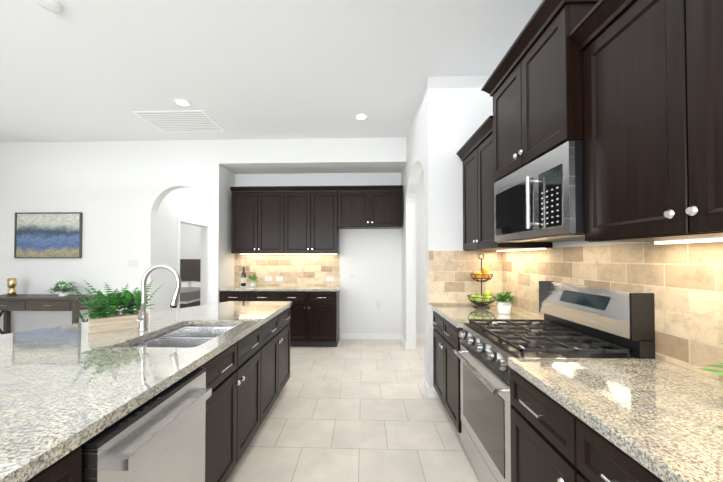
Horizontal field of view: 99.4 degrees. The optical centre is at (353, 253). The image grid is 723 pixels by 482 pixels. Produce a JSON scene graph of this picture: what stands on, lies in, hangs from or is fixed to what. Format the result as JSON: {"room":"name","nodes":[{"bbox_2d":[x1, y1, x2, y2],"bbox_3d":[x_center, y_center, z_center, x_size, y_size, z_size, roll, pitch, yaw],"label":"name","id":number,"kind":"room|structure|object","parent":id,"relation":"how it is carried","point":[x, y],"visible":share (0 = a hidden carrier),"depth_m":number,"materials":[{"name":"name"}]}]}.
{"room":"kitchen","nodes":[
{"label":"kitchen","id":0,"kind":"room"},
{"bbox_2d":[0,140,222,334],"bbox_3d":[-4.766,-0.149,4.898,5.383,3.220,0.150,0,-1,2],"label":"wall","id":1,"kind":"structure","parent":0,"point":[115,193],"depth_m":4.80,"materials":[{"name":"white paint"}]},
{"bbox_2d":[14,212,82,257],"bbox_3d":[-4.775,-0.280,4.806,1.066,0.716,0.035,0,-1,2],"label":"painting","id":2,"kind":"object","parent":1,"relation":"attached to","point":[47,234],"visible":1,"depth_m":4.80,"materials":[{"name":"fabric"}]},
{"bbox_2d":[127,260,137,266],"bbox_3d":[-3.431,0.159,4.769,0.165,0.115,0.010,0,-1,2],"label":"light switch","id":3,"kind":"object","parent":1,"relation":"attached to","point":[132,263],"visible":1,"depth_m":4.77,"materials":[{"name":"white plastic"}]},
{"bbox_2d":[156,188,207,311],"bbox_3d":[-3.192,-0.136,5.772,0.150,3.220,1.700,0,-1,2],"label":"wall","id":4,"kind":"structure","parent":0,"point":[188,203],"depth_m":5.35,"materials":[{"name":"white paint"}]},
{"bbox_2d":[177,217,207,308],"bbox_3d":[-3.102,0.418,6.010,0.015,2.120,1.140,0,-1,2],"label":"door frame","id":5,"kind":"structure","parent":4,"relation":"attached to","point":[179,219],"depth_m":5.50,"materials":[{"name":"white wood"}]},
{"bbox_2d":[180,223,200,258],"bbox_3d":[-4.687,-0.084,9.148,3.060,3.220,0.150,0,-1,2],"label":"wall","id":6,"kind":"structure","parent":0,"point":[190,241],"depth_m":9.08,"materials":[{"name":"white paint"}]},
{"bbox_2d":[223,166,234,287],"bbox_3d":[-2.103,-0.126,6.436,0.163,3.220,3.100,0,-1,2],"label":"wall","id":7,"kind":"structure","parent":0,"point":[228,255],"depth_m":5.05,"materials":[{"name":"white paint"}]},
{"bbox_2d":[0,0,542,142],"bbox_3d":[-1.763,-1.835,3.199,11.900,0.100,12.000,0,-1,2],"label":"ceiling","id":8,"kind":"structure","parent":0,"point":[85,70],"depth_m":2.86,"materials":[{"name":"white paint"}]},
{"bbox_2d":[37,0,62,13],"bbox_3d":[-2.176,-1.782,2.201,0.140,0.035,0.140,0,-1,2],"label":"smoke detector","id":9,"kind":"object","parent":8,"relation":"attached to","point":[54,6],"visible":1,"depth_m":2.19,"materials":[{"name":"white plastic"}]},
{"bbox_2d":[131,110,224,131],"bbox_3d":[-2.307,-1.766,4.126,0.910,0.008,0.620,0,-1,2],"label":"ceiling vent","id":10,"kind":"object","parent":8,"relation":"in","point":[185,121],"visible":0.94,"depth_m":4.08,"materials":[{"name":"white metal"}]},
{"bbox_2d":[173,99,190,106],"bbox_3d":[-2.019,-1.775,3.627,0.190,0.008,0.190,0,-1,2],"label":"recessed light","id":11,"kind":"object","parent":8,"relation":"in","point":[182,102],"visible":1,"depth_m":3.62,"materials":[{"name":"white"}]},
{"bbox_2d":[354,113,367,120],"bbox_3d":[0.104,-1.769,3.987,0.190,0.008,0.190,0,-1,2],"label":"recessed light","id":12,"kind":"object","parent":8,"relation":"in","point":[361,116],"visible":1,"depth_m":3.97,"materials":[{"name":"white"}]},
{"bbox_2d":[219,137,405,173],"bbox_3d":[-0.626,-1.573,5.008,2.887,0.370,0.600,0,-1,2],"label":"wall","id":13,"kind":"structure","parent":0,"point":[316,155],"depth_m":4.73,"materials":[{"name":"white paint"}]},
{"bbox_2d":[235,170,424,338],"bbox_3d":[1.001,-0.143,5.308,6.117,3.220,0.150,0,-1,2],"label":"wall","id":14,"kind":"structure","parent":0,"point":[371,260],"depth_m":5.25,"materials":[{"name":"white paint"}]},
{"bbox_2d":[230,186,285,253],"bbox_3d":[-1.545,-0.533,5.147,0.865,1.076,0.348,0,-1,2],"label":"upper cabinet","id":15,"kind":"object","parent":14,"relation":"attached to","point":[284,219],"depth_m":4.98,"materials":[{"name":"brown wood"}]},
{"bbox_2d":[234,254,339,284],"bbox_3d":[-1.145,0.280,5.292,1.826,0.543,0.010,0,-1,2],"label":"backsplash","id":16,"kind":"structure","parent":14,"relation":"attached to","point":[305,269],"depth_m":5.29,"materials":[{"name":"tile"}]},
{"bbox_2d":[265,276,271,280],"bbox_3d":[-1.462,0.437,5.291,0.115,0.075,0.008,0,-1,2],"label":"electrical outlet","id":17,"kind":"object","parent":16,"relation":"attached to","point":[268,278],"visible":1,"depth_m":5.29,"materials":[{"name":"white plastic"}]},
{"bbox_2d":[276,276,282,280],"bbox_3d":[-1.272,0.437,5.285,0.115,0.075,0.008,0,-1,2],"label":"electrical outlet","id":18,"kind":"object","parent":16,"relation":"attached to","point":[279,278],"visible":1,"depth_m":5.28,"materials":[{"name":"white plastic"}]},
{"bbox_2d":[286,186,338,253],"bbox_3d":[-0.680,-0.533,5.118,0.865,1.076,0.348,0,-1,2],"label":"upper cabinet","id":19,"kind":"object","parent":14,"relation":"attached to","point":[311,211],"depth_m":4.95,"materials":[{"name":"brown wood"}]},
{"bbox_2d":[337,185,402,228],"bbox_3d":[0.274,-0.747,5.061,1.040,0.650,0.406,0,-1,2],"label":"upper cabinet","id":20,"kind":"object","parent":14,"relation":"attached to","point":[371,207],"visible":1,"depth_m":4.92,"materials":[{"name":"brown wood"}]},
{"bbox_2d":[341,333,400,339],"bbox_3d":[0.307,1.416,5.226,1.040,0.100,0.012,0,-1,2],"label":"baseboard","id":21,"kind":"structure","parent":14,"relation":"attached to","point":[381,336],"depth_m":5.22,"materials":[{"name":"white wood"}]},
{"bbox_2d":[416,334,424,339],"bbox_3d":[2.516,1.415,5.153,3.080,0.100,0.012,0,-1,2],"label":"baseboard","id":22,"kind":"structure","parent":14,"relation":"attached to","point":[418,336],"depth_m":5.19,"materials":[{"name":"white wood"}]},
{"bbox_2d":[226,339,480,481],"bbox_3d":[-1.763,1.484,3.148,11.900,0.100,12.000,0,-1,2],"label":"floor","id":23,"kind":"structure","parent":0,"point":[356,410],"depth_m":2.52,"materials":[{"name":"tile"}]},
{"bbox_2d":[0,294,97,334],"bbox_3d":[-4.658,1.046,4.558,1.520,0.820,0.427,0,-1,2],"label":"console table","id":24,"kind":"object","parent":23,"relation":"on","point":[35,302],"visible":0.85,"depth_m":4.38,"materials":[{"name":"brown wood"}]},
{"bbox_2d":[7,278,16,295],"bbox_3d":[-5.088,0.505,4.574,0.096,0.260,0.096,0,-1,2],"label":"candle holder","id":25,"kind":"object","parent":24,"relation":"on","point":[11,284],"visible":1,"depth_m":4.55,"materials":[{"name":"gold metal"}]},
{"bbox_2d":[45,281,78,296],"bbox_3d":[-4.302,0.516,4.547,0.404,0.238,0.375,0,-1,2],"label":"potted plant","id":26,"kind":"object","parent":24,"relation":"on","point":[64,289],"visible":1,"depth_m":4.53,"materials":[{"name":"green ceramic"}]},
{"bbox_2d":[16,304,291,481],"bbox_3d":[-1.378,0.963,0.877,1.420,0.874,4.870,0,-1,2],"label":"kitchen island","id":27,"kind":"object","parent":23,"relation":"on","point":[188,394],"depth_m":1.37,"materials":[{"name":"wood"}]},
{"bbox_2d":[0,300,291,481],"bbox_3d":[-2.378,0.505,0.882,3.270,0.040,5.000,0,-1,2],"label":"island countertop","id":28,"kind":"structure","parent":27,"relation":"on","point":[59,385],"depth_m":1.32,"materials":[{"name":"beige stone"}]},
{"bbox_2d":[62,279,160,333],"bbox_3d":[-1.575,0.326,2.064,0.556,0.351,0.503,1,-1,-44],"label":"potted plant","id":29,"kind":"object","parent":28,"relation":"on","point":[100,320],"visible":0.98,"depth_m":2.00,"materials":[{"name":"green plant"}]},
{"bbox_2d":[136,264,181,330],"bbox_3d":[-1.266,0.284,1.988,0.280,0.432,0.102,0,-1,2],"label":"faucet","id":30,"kind":"object","parent":28,"relation":"on","point":[142,318],"depth_m":2.00,"materials":[{"name":"silver metal"}]},
{"bbox_2d":[180,259,200,307],"bbox_3d":[-4.554,0.834,8.011,1.700,1.350,2.055,0,-1,2],"label":"bed","id":31,"kind":"object","parent":23,"relation":"on","point":[190,271],"visible":0.12,"depth_m":8.59,"materials":[{"name":"grey fabric"}]},
{"bbox_2d":[220,291,279,301],"bbox_3d":[-1.609,1.026,5.014,0.910,0.874,0.567,0,-1,2],"label":"base cabinet","id":32,"kind":"object","parent":23,"relation":"on","point":[225,296],"depth_m":4.74,"materials":[{"name":"brown wood"}]},
{"bbox_2d":[219,285,339,290],"bbox_3d":[-1.147,0.568,5.002,1.840,0.040,0.578,0,-1,2],"label":"countertop","id":33,"kind":"structure","parent":32,"relation":"on","point":[291,288],"depth_m":4.74,"materials":[{"name":"stone"}]},
{"bbox_2d":[239,267,257,286],"bbox_3d":[-1.708,0.389,5.064,0.344,0.318,0.300,0,-1,2],"label":"tray","id":34,"kind":"object","parent":33,"relation":"on","point":[253,283],"visible":1,"depth_m":5.04,"materials":[{"name":"white ceramic"}]},
{"bbox_2d":[241,267,246,286],"bbox_3d":[-1.810,0.386,5.068,0.077,0.311,0.077,0,-1,2],"label":"wine bottle","id":35,"kind":"object","parent":34,"relation":"on","point":[243,276],"depth_m":5.04,"materials":[{"name":"black glass"}]},
{"bbox_2d":[244,273,257,286],"bbox_3d":[-1.660,0.434,5.062,0.247,0.214,0.244,0,-1,2],"label":"potted plant","id":36,"kind":"object","parent":34,"relation":"on","point":[253,283],"depth_m":5.04,"materials":[{"name":"green plant"}]},
{"bbox_2d":[280,290,338,346],"bbox_3d":[-0.700,1.025,4.984,0.910,0.874,0.567,0,-1,2],"label":"base cabinet","id":37,"kind":"object","parent":23,"relation":"on","point":[314,318],"depth_m":4.71,"materials":[{"name":"brown wood"}]},
{"bbox_2d":[432,310,462,432],"bbox_3d":[1.108,0.990,2.636,0.722,0.874,0.820,0,-1,2],"label":"base cabinet","id":38,"kind":"object","parent":23,"relation":"on","point":[446,366],"visible":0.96,"depth_m":2.56,"materials":[{"name":"brown wood"}]},
{"bbox_2d":[432,305,543,327],"bbox_3d":[1.121,0.532,2.640,0.698,0.040,0.830,0,-1,2],"label":"countertop","id":39,"kind":"structure","parent":38,"relation":"on","point":[458,316],"depth_m":2.56,"materials":[{"name":"stone"}]},
{"bbox_2d":[467,253,495,308],"bbox_3d":[1.221,0.258,2.918,0.258,0.513,0.258,0,-1,2],"label":"fruit basket","id":40,"kind":"object","parent":39,"relation":"on","point":[486,276],"visible":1,"depth_m":2.87,"materials":[{"name":"black metal"}]},
{"bbox_2d":[494,291,518,313],"bbox_3d":[1.276,0.413,2.620,0.191,0.194,0.208,0,-1,2],"label":"potted plant","id":41,"kind":"object","parent":39,"relation":"on","point":[504,305],"visible":1,"depth_m":2.56,"materials":[{"name":"green plant"}]},
{"bbox_2d":[453,281,654,481],"bbox_3d":[1.067,0.804,1.833,0.733,1.220,0.767,0,-1,2],"label":"range","id":42,"kind":"object","parent":23,"relation":"on","point":[581,321],"visible":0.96,"depth_m":1.70,"materials":[{"name":"silver metal"}]},
{"bbox_2d":[510,369,663,481],"bbox_3d":[1.071,0.964,0.989,0.687,0.874,0.900,0,-1,2],"label":"base cabinet","id":43,"kind":"object","parent":23,"relation":"on","point":[552,440],"visible":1,"depth_m":1.08,"materials":[{"name":"brown wood"}]},
{"bbox_2d":[507,357,722,481],"bbox_3d":[1.036,0.492,0.084,0.698,0.040,2.730,0,-1,2],"label":"countertop","id":44,"kind":"structure","parent":43,"relation":"on","point":[662,420],"depth_m":0.98,"materials":[{"name":"stone"}]},
{"bbox_2d":[696,343,722,374],"bbox_3d":[1.276,0.364,0.940,0.303,0.241,0.261,0,-1,2],"label":"potted plant","id":45,"kind":"object","parent":44,"relation":"on","point":[719,372],"visible":1,"depth_m":1.04,"materials":[{"name":"green plant"}]},
{"bbox_2d":[401,76,443,396],"bbox_3d":[0.869,-0.159,4.232,0.150,3.220,2.310,0,-1,2],"label":"wall","id":46,"kind":"structure","parent":0,"point":[424,145],"depth_m":3.23,"materials":[{"name":"white paint"}]},
{"bbox_2d":[401,334,405,348],"bbox_3d":[0.811,1.411,4.919,0.012,0.100,0.508,0,-1,2],"label":"baseboard","id":47,"kind":"structure","parent":46,"relation":"attached to","point":[402,338],"depth_m":4.91,"materials":[{"name":"white wood"}]},
{"bbox_2d":[443,76,492,250],"bbox_3d":[2.448,-0.176,3.109,3.080,3.220,0.170,0,-1,2],"label":"wall","id":48,"kind":"structure","parent":0,"point":[467,107],"depth_m":3.08,"materials":[{"name":"white paint"}]},
{"bbox_2d":[429,251,501,304],"bbox_3d":[1.121,0.245,3.057,0.728,0.543,0.010,0,-1,2],"label":"backsplash","id":49,"kind":"structure","parent":48,"relation":"attached to","point":[452,281],"depth_m":3.05,"materials":[{"name":"tile"}]},
{"bbox_2d":[553,240,656,358],"bbox_3d":[1.465,-0.221,0.161,0.150,3.220,5.790,0,-1,2],"label":"wall","id":50,"kind":"structure","parent":0,"point":[577,243],"depth_m":1.93,"materials":[{"name":"white paint"}]},
{"bbox_2d":[457,116,552,251],"bbox_3d":[1.247,-0.517,2.660,0.446,0.992,0.810,0,-1,2],"label":"upper cabinet","id":51,"kind":"object","parent":50,"relation":"attached to","point":[475,153],"visible":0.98,"depth_m":2.60,"materials":[{"name":"brown wood"}]},
{"bbox_2d":[481,0,598,181],"bbox_3d":[1.200,-0.892,1.847,0.486,0.728,0.938,0,-1,2],"label":"upper cabinet","id":52,"kind":"object","parent":50,"relation":"attached to","point":[533,86],"visible":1,"depth_m":1.66,"materials":[{"name":"brown wood"}]},
{"bbox_2d":[494,140,584,242],"bbox_3d":[1.204,-0.301,1.836,0.475,0.443,0.820,0,-1,2],"label":"microwave","id":53,"kind":"object","parent":52,"relation":"attached to","point":[540,199],"visible":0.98,"depth_m":1.63,"materials":[{"name":"silver metal"}]},
{"bbox_2d":[502,242,722,380],"bbox_3d":[1.408,0.212,0.851,0.010,0.543,4.380,0,-1,2],"label":"backsplash","id":54,"kind":"structure","parent":50,"relation":"attached to","point":[683,282],"depth_m":1.41,"materials":[{"name":"tile"}]},
{"bbox_2d":[577,0,722,243],"bbox_3d":[1.235,-0.549,0.970,0.358,0.980,0.910,0,-1,2],"label":"upper cabinet","id":55,"kind":"object","parent":50,"relation":"attached to","point":[653,112],"depth_m":1.09,"materials":[{"name":"brown wood"}]}
]}

